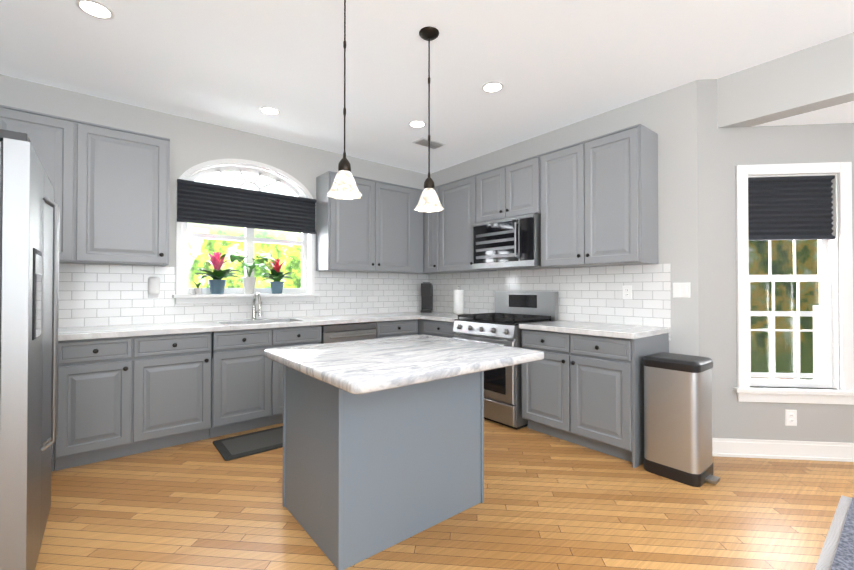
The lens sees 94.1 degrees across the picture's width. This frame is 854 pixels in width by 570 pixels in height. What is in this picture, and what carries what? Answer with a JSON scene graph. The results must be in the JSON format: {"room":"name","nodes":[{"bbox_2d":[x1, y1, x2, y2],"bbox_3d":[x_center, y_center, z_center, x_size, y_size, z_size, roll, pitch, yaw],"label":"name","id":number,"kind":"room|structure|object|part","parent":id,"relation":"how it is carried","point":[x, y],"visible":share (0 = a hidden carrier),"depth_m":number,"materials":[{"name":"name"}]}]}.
{"room":"kitchen","nodes":[
{"label":"kitchen","id":0,"kind":"room"},
{"bbox_2d":[0,74,427,303],"bbox_3d":[-1.774,-0.128,4.044,4.800,2.776,0.160,0,-1,-39],"label":"wall","id":1,"kind":"structure","parent":0,"point":[193,142],"depth_m":3.62,"materials":[{"name":"grey paint"}]},
{"bbox_2d":[0,105,71,262],"bbox_3d":[-3.003,-0.689,2.732,0.890,1.032,0.326,0,-1,-39],"label":"upper cabinet","id":2,"kind":"object","parent":1,"relation":"attached to","point":[50,136],"depth_m":2.83,"materials":[{"name":"grey"}]},
{"bbox_2d":[72,119,169,265],"bbox_3d":[-2.433,-0.685,3.196,0.580,1.032,0.326,0,-1,-39],"label":"upper cabinet","id":3,"kind":"object","parent":1,"relation":"attached to","point":[121,177],"depth_m":3.05,"materials":[{"name":"grey wood"}]},
{"bbox_2d":[148,294,158,297],"bbox_3d":[-2.364,0.054,3.437,0.075,0.115,0.012,0,-1,-39],"label":"outlet","id":4,"kind":"object","parent":1,"relation":"attached to","point":[153,295],"visible":0.17,"depth_m":3.44,"materials":[{"name":"white plastic"}]},
{"bbox_2d":[148,277,159,293],"bbox_3d":[-2.337,0.005,3.404,0.085,0.147,0.086,0,-1,-39],"label":"outlet","id":5,"kind":"object","parent":4,"relation":"attached to","point":[153,285],"visible":1,"depth_m":3.37,"materials":[{"name":"white plastic"}]},
{"bbox_2d":[172,159,319,303],"bbox_3d":[-1.751,-0.532,3.973,1.344,1.412,0.215,0,-1,-39],"label":"window","id":6,"kind":"structure","parent":1,"relation":"in","point":[249,210],"depth_m":3.92,"materials":[{"name":"white wood"}]},
{"bbox_2d":[189,285,192,293],"bbox_3d":[-2.135,0.041,3.600,0.030,0.085,0.032,0,-1,-39],"label":"bottle","id":7,"kind":"object","parent":6,"relation":"on","point":[190,290],"visible":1,"depth_m":3.59,"materials":[{"name":"white plastic"}]},
{"bbox_2d":[193,281,202,293],"bbox_3d":[-2.101,0.024,3.642,0.089,0.122,0.067,0,-1,-39],"label":"succulent plant","id":8,"kind":"object","parent":6,"relation":"on","point":[197,290],"visible":1,"depth_m":3.63,"materials":[{"name":"green plant"}]},
{"bbox_2d":[195,252,240,293],"bbox_3d":[-1.931,-0.118,3.698,0.411,0.406,0.299,0,-1,-39],"label":"plant","id":9,"kind":"object","parent":6,"relation":"on","point":[217,283],"visible":1,"depth_m":3.70,"materials":[{"name":"green plant"}]},
{"bbox_3d":[-1.806,-0.538,4.040,1.190,1.255,0.004,0,-1,-39],"label":"glass","id":10,"kind":"part","parent":6,"relation":"part of","materials":[{"name":"clear glass"}]},
{"bbox_2d":[177,179,316,233],"bbox_3d":[-1.716,-0.747,3.932,1.290,0.372,0.048,0,-1,-39],"label":"cellular shade","id":11,"kind":"object","parent":6,"relation":"attached to","point":[197,202],"depth_m":3.86,"materials":[{"name":"black fabric"}]},
{"bbox_2d":[220,252,276,293],"bbox_3d":[-1.720,-0.121,3.879,0.506,0.414,0.283,0,-1,-39],"label":"leafy plant","id":12,"kind":"object","parent":6,"relation":"on","point":[249,282],"visible":0.98,"depth_m":3.89,"materials":[{"name":"green plant"}]},
{"bbox_2d":[260,258,293,293],"bbox_3d":[-1.509,-0.093,4.063,0.346,0.362,0.264,0,-1,-39],"label":"plant","id":13,"kind":"object","parent":6,"relation":"on","point":[276,276],"visible":0.96,"depth_m":4.05,"materials":[{"name":"green plant"}]},
{"bbox_2d":[316,171,423,272],"bbox_3d":[-0.630,-0.670,4.664,1.270,1.032,0.326,0,-1,-39],"label":"upper cabinet","id":14,"kind":"object","parent":1,"relation":"attached to","point":[380,231],"depth_m":4.45,"materials":[{"name":"grey wood"}]},
{"bbox_2d":[227,323,306,350],"bbox_3d":[-1.398,0.470,3.529,0.680,0.189,0.004,0,-1,-39],"label":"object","id":15,"kind":"structure","parent":0,"relation":"attached to","point":[243,338],"depth_m":3.44,"materials":[{"name":"grey wood"}]},
{"bbox_2d":[0,0,853,173],"bbox_3d":[0.360,-1.592,1.437,4.800,0.100,6.920,0,-1,-39],"label":"ceiling","id":16,"kind":"structure","parent":0,"point":[550,65],"depth_m":2.67,"materials":[{"name":"white paint"}]},
{"bbox_2d":[75,0,114,19],"bbox_3d":[-1.842,-1.530,2.210,0.170,0.007,0.170,0,-1,-39],"label":"recessed light","id":17,"kind":"object","parent":16,"relation":"in","point":[95,9],"visible":1,"depth_m":2.21,"materials":[{"name":"white"}]},
{"bbox_2d":[259,106,279,114],"bbox_3d":[-1.372,-1.518,3.469,0.170,0.007,0.170,0,-1,-39],"label":"recessed light","id":18,"kind":"object","parent":16,"relation":"in","point":[268,110],"visible":1,"depth_m":3.46,"materials":[{"name":"white"}]},
{"bbox_2d":[327,0,361,199],"bbox_3d":[-0.425,-0.998,2.055,0.190,1.076,0.190,0,-1,-39],"label":"pendant light","id":19,"kind":"object","parent":16,"relation":"hanging from","point":[344,185],"visible":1,"depth_m":2.04,"materials":[{"name":"white glass"}]},
{"bbox_2d":[408,120,425,127],"bbox_3d":[-0.092,-1.515,3.750,0.170,0.007,0.170,0,-1,-39],"label":"recessed light","id":20,"kind":"object","parent":16,"relation":"in","point":[417,124],"visible":1,"depth_m":3.75,"materials":[{"name":"white"}]},
{"bbox_2d":[412,137,445,148],"bbox_3d":[0.022,-1.508,4.243,0.320,0.012,0.180,0,-1,-39],"label":"ceiling vent","id":21,"kind":"object","parent":16,"relation":"in","point":[422,141],"visible":0.94,"depth_m":4.22,"materials":[{"name":"white metal"}]},
{"bbox_2d":[414,26,443,212],"bbox_3d":[0.013,-0.994,2.412,0.190,1.076,0.190,0,-1,-39],"label":"pendant light","id":22,"kind":"object","parent":16,"relation":"hanging from","point":[429,201],"visible":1,"depth_m":2.39,"materials":[{"name":"white glass"}]},
{"bbox_2d":[482,81,503,92],"bbox_3d":[0.506,-1.522,3.063,0.170,0.007,0.170,0,-1,-39],"label":"recessed light","id":23,"kind":"object","parent":16,"relation":"in","point":[492,87],"visible":1,"depth_m":3.06,"materials":[{"name":"white"}]},
{"bbox_2d":[35,419,853,569],"bbox_3d":[1.229,1.271,2.116,7.040,0.060,6.920,0,-1,-39],"label":"floor","id":24,"kind":"structure","parent":0,"point":[551,503],"depth_m":2.13,"materials":[{"name":"brown wood"}]},
{"bbox_2d":[0,129,58,569],"bbox_3d":[-2.056,0.336,1.566,0.880,1.799,0.900,0,-1,-39],"label":"refrigerator","id":25,"kind":"object","parent":24,"relation":"on","point":[29,260],"visible":1,"depth_m":1.47,"materials":[{"name":"silver metal"}]},
{"bbox_2d":[51,339,130,471],"bbox_3d":[-2.470,0.809,2.964,0.413,0.880,0.616,0,-1,-39],"label":"base cabinet","id":26,"kind":"object","parent":24,"relation":"on","point":[94,425],"depth_m":2.72,"materials":[{"name":"grey wood"}]},
{"bbox_2d":[58,319,230,342],"bbox_3d":[-2.529,0.348,2.904,1.866,0.040,0.642,0,-1,-39],"label":"countertop","id":27,"kind":"structure","parent":26,"relation":"on","point":[117,330],"depth_m":3.01,"materials":[{"name":"white stone"}]},
{"bbox_2d":[131,331,214,454],"bbox_3d":[-2.112,0.812,3.255,0.510,0.880,0.616,0,-1,-39],"label":"base cabinet","id":28,"kind":"object","parent":24,"relation":"on","point":[139,371],"depth_m":3.01,"materials":[{"name":"grey wood"}]},
{"bbox_2d":[213,426,282,460],"bbox_3d":[-1.224,1.245,3.260,0.880,0.013,0.450,0,-1,-39],"label":"area rug","id":29,"kind":"object","parent":24,"relation":"on","point":[239,446],"visible":0.58,"depth_m":3.10,"materials":[{"name":"grey"}]},
{"bbox_2d":[211,343,318,437],"bbox_3d":[-1.550,0.926,3.711,0.930,0.660,0.616,0,-1,-39],"label":"base cabinet","id":30,"kind":"object","parent":24,"relation":"on","point":[247,386],"depth_m":3.34,"materials":[{"name":"grey wood"}]},
{"bbox_2d":[227,347,274,354],"bbox_3d":[-1.531,0.568,3.692,0.688,0.004,0.428,0,-1,-39],"label":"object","id":31,"kind":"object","parent":30,"relation":"on","point":[228,352],"depth_m":3.44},
{"bbox_2d":[251,292,261,319],"bbox_3d":[-1.623,0.202,3.846,0.103,0.268,0.238,0,-1,-39],"label":"kitchen faucet","id":32,"kind":"object","parent":31,"relation":"on","point":[254,311],"visible":1,"depth_m":3.87,"materials":[{"name":"silver metal"}]},
{"bbox_2d":[231,323,290,330],"bbox_3d":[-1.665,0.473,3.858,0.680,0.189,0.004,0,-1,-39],"label":"countertop","id":33,"kind":"structure","parent":30,"relation":"on","point":[233,325],"depth_m":3.44,"materials":[{"name":"white stone"}]},
{"bbox_2d":[291,323,302,326],"bbox_3d":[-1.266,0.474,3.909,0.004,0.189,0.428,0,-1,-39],"label":"countertop","id":34,"kind":"structure","parent":30,"relation":"on","point":[292,324],"depth_m":3.59,"materials":[{"name":"white stone"}]},
{"bbox_2d":[321,322,375,343],"bbox_3d":[-0.922,0.825,4.160,0.594,0.872,0.641,0,-1,-39],"label":"dishwasher","id":35,"kind":"object","parent":24,"relation":"on","point":[331,333],"visible":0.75,"depth_m":3.93,"materials":[{"name":"silver metal"}]},
{"bbox_2d":[376,319,418,338],"bbox_3d":[-0.503,0.825,4.565,0.550,0.880,0.616,0,-1,-39],"label":"base cabinet","id":36,"kind":"object","parent":24,"relation":"on","point":[401,327],"depth_m":4.33,"materials":[{"name":"grey wood"}]},
{"bbox_2d":[287,311,453,326],"bbox_3d":[-0.530,0.364,4.530,1.927,0.040,0.642,0,-1,-39],"label":"countertop","id":37,"kind":"structure","parent":36,"relation":"on","point":[384,316],"depth_m":4.20,"materials":[{"name":"white stone"}]},
{"bbox_2d":[421,282,432,312],"bbox_3d":[-0.002,0.156,5.094,0.140,0.385,0.205,0,-1,6],"label":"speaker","id":38,"kind":"object","parent":37,"relation":"on","point":[426,297],"visible":1,"depth_m":5.04,"materials":[{"name":"black plastic"}]},
{"bbox_2d":[264,334,543,569],"bbox_3d":[-0.138,0.799,2.168,1.160,0.885,1.060,0,-1,-39],"label":"kitchen island","id":39,"kind":"object","parent":24,"relation":"on","point":[383,443],"visible":1,"depth_m":1.94,"materials":[{"name":"grey wood"}]},
{"bbox_2d":[264,334,543,393],"bbox_3d":[-0.138,0.377,2.172,1.160,0.042,1.060,0,-1,-39],"label":"island countertop","id":40,"kind":"structure","parent":39,"relation":"on","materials":[{"name":"stone"}]},
{"bbox_2d":[419,319,455,337],"bbox_3d":[0.369,0.824,4.459,0.616,0.880,0.604,0,-1,-39],"label":"base cabinet","id":41,"kind":"object","parent":24,"relation":"on","point":[432,327],"depth_m":4.32,"materials":[{"name":"grey wood"}]},
{"bbox_2d":[419,315,462,322],"bbox_3d":[0.361,0.364,4.452,0.642,0.040,0.603,0,-1,-39],"label":"countertop","id":42,"kind":"structure","parent":41,"relation":"on","point":[442,318],"depth_m":4.27,"materials":[{"name":"white stone"}]},
{"bbox_2d":[453,286,464,314],"bbox_3d":[0.372,0.178,4.652,0.150,0.333,0.150,0,-1,-39],"label":"paper towel holder","id":43,"kind":"object","parent":42,"relation":"on","point":[458,302],"visible":0.98,"depth_m":4.60,"materials":[{"name":"white paper"}]},
{"bbox_2d":[453,291,558,429],"bbox_3d":[0.740,0.661,3.875,0.740,1.195,0.752,0,-1,-39],"label":"gas range","id":44,"kind":"object","parent":24,"relation":"on","point":[503,385],"visible":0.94,"depth_m":3.61,"materials":[{"name":"silver metal"}]},
{"bbox_2d":[522,331,670,467],"bbox_3d":[1.346,0.812,3.258,0.616,0.880,0.942,0,-1,-39],"label":"base cabinet","id":45,"kind":"object","parent":24,"relation":"on","point":[587,391],"depth_m":2.96,"materials":[{"name":"grey wood"}]},
{"bbox_2d":[519,319,670,338],"bbox_3d":[1.339,0.352,3.251,0.642,0.040,0.958,0,-1,-39],"label":"countertop","id":46,"kind":"structure","parent":45,"relation":"on","point":[568,326],"depth_m":3.07,"materials":[{"name":"white stone"}]},
{"bbox_2d":[643,352,719,486],"bbox_3d":[1.691,0.862,2.637,0.326,0.768,0.394,0,-1,-39],"label":"step trash can","id":47,"kind":"object","parent":24,"relation":"on","point":[677,417],"visible":1,"depth_m":2.54,"materials":[{"name":"silver metal"}]},
{"bbox_2d":[815,495,853,569],"bbox_3d":[2.137,1.223,0.927,2.272,0.010,1.810,0,-1,-39],"label":"area rug","id":48,"kind":"object","parent":24,"relation":"on","point":[839,543],"visible":1,"depth_m":1.91,"materials":[{"name":"grey carpet"}]},
{"bbox_2d":[430,80,698,355],"bbox_3d":[1.074,-0.127,4.221,0.160,2.776,3.160,0,-1,-39],"label":"wall","id":49,"kind":"structure","parent":0,"point":[669,117],"depth_m":3.09,"materials":[{"name":"grey paint"}]},
{"bbox_2d":[424,185,439,272],"bbox_3d":[0.185,-0.668,4.929,0.326,1.032,0.251,0,-1,-39],"label":"upper cabinet","id":50,"kind":"object","parent":49,"relation":"attached to","point":[431,220],"depth_m":4.82,"materials":[{"name":"grey wood"}]},
{"bbox_2d":[440,174,496,272],"bbox_3d":[0.458,-0.671,4.593,0.326,1.032,0.615,0,-1,-39],"label":"upper cabinet","id":51,"kind":"object","parent":49,"relation":"attached to","point":[457,197],"depth_m":4.48,"materials":[{"name":"grey wood"}]},
{"bbox_2d":[476,155,539,222],"bbox_3d":[0.903,-0.925,4.049,0.326,0.535,0.795,0,-1,-39],"label":"upper cabinet","id":52,"kind":"object","parent":49,"relation":"attached to","point":[513,189],"depth_m":3.91,"materials":[{"name":"grey wood"}]},
{"bbox_2d":[472,213,547,269],"bbox_3d":[0.859,-0.408,4.007,0.438,0.475,0.781,0,-1,-39],"label":"microwave","id":53,"kind":"object","parent":52,"relation":"attached to","point":[508,243],"visible":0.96,"depth_m":3.84,"materials":[{"name":"silver metal"}]},
{"bbox_2d":[536,124,657,267],"bbox_3d":[1.432,-0.683,3.397,0.326,1.032,0.881,0,-1,-39],"label":"upper cabinet","id":54,"kind":"object","parent":49,"relation":"attached to","point":[593,202],"depth_m":3.18,"materials":[{"name":"grey wood"}]},
{"bbox_2d":[622,286,631,298],"bbox_3d":[1.674,0.063,3.328,0.012,0.115,0.075,0,-1,-39],"label":"outlet","id":55,"kind":"object","parent":49,"relation":"attached to","point":[627,292],"visible":1,"depth_m":3.32,"materials":[{"name":"white plastic"}]},
{"bbox_2d":[673,283,689,297],"bbox_3d":[1.934,0.040,3.024,0.013,0.115,0.118,0,-1,-39],"label":"light switch","id":56,"kind":"object","parent":49,"relation":"attached to","point":[681,290],"visible":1,"depth_m":3.02,"materials":[{"name":"white plastic"}]},
{"bbox_2d":[697,79,853,442],"bbox_3d":[2.738,-0.139,2.951,1.450,2.776,0.160,0,-1,6],"label":"wall","id":57,"kind":"structure","parent":0,"point":[722,153],"depth_m":2.92,"materials":[{"name":"grey paint"}]},
{"bbox_2d":[712,438,853,461],"bbox_3d":[2.725,1.185,2.844,0.990,0.125,1.041,0,-1,-39],"label":"baseboard","id":58,"kind":"structure","parent":57,"relation":"attached to","point":[786,449],"depth_m":2.72,"materials":[{"name":"white"}]},
{"bbox_2d":[785,410,796,425],"bbox_3d":[2.625,0.958,2.864,0.075,0.115,0.012,0,-1,6],"label":"outlet","id":59,"kind":"object","parent":57,"relation":"attached to","point":[790,417],"visible":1,"depth_m":2.86,"materials":[{"name":"white plastic"}]},
{"bbox_2d":[732,162,853,404],"bbox_3d":[2.649,-0.014,2.908,0.820,1.725,0.160,0,-1,6],"label":"window","id":60,"kind":"structure","parent":57,"relation":"in","point":[808,201],"depth_m":2.89,"materials":[{"name":"white wood"}]},
{"bbox_3d":[2.655,-0.026,2.969,0.416,1.550,0.416,0,-1,-39],"label":"glass","id":61,"kind":"part","parent":60,"relation":"part of","materials":[{"name":"clear glass"}]},
{"bbox_3d":[2.653,-0.020,2.953,0.457,1.538,0.457,0,-1,-39],"label":"sash","id":62,"kind":"part","parent":60,"relation":"part of","materials":[{"name":"white wood"}]},
{"bbox_2d":[748,175,834,239],"bbox_3d":[2.648,-0.560,2.911,0.444,0.458,0.444,0,-1,-39],"label":"cellular shade","id":63,"kind":"object","parent":60,"relation":"attached to","point":[780,207],"depth_m":2.90,"materials":[{"name":"black fabric"}]},
{"bbox_2d":[717,32,853,127],"bbox_3d":[3.316,-1.357,1.635,0.160,0.366,3.500,0,-1,-39],"label":"wall","id":64,"kind":"structure","parent":0,"point":[816,77],"depth_m":2.64,"materials":[{"name":"grey paint"}]},
{"bbox_2d":[752,101,853,126],"bbox_3d":[4.051,-1.215,2.554,2.139,0.100,4.000,0,-1,-39],"label":"ceiling","id":65,"kind":"structure","parent":0,"point":[842,113],"depth_m":2.76,"materials":[{"name":"white paint"}]},
{"label":"outside","id":66,"kind":"structure","parent":0,"visible":0},
{"bbox_2d":[187,172,300,287],"bbox_3d":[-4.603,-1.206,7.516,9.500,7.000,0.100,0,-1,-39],"label":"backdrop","id":67,"kind":"structure","parent":66,"point":[200,228],"depth_m":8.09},
{"bbox_2d":[717,106,818,379],"bbox_3d":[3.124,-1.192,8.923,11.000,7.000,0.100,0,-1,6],"label":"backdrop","id":68,"kind":"structure","parent":66,"point":[782,259],"depth_m":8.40,"materials":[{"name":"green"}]},
{"bbox_2d":[751,305,819,379],"bbox_3d":[2.928,0.890,4.540,4.500,1.250,3.020,0,-1,6],"label":"deck railing","id":69,"kind":"object","parent":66,"point":[815,348],"depth_m":5.25,"materials":[{"name":"white wood"}]}
]}

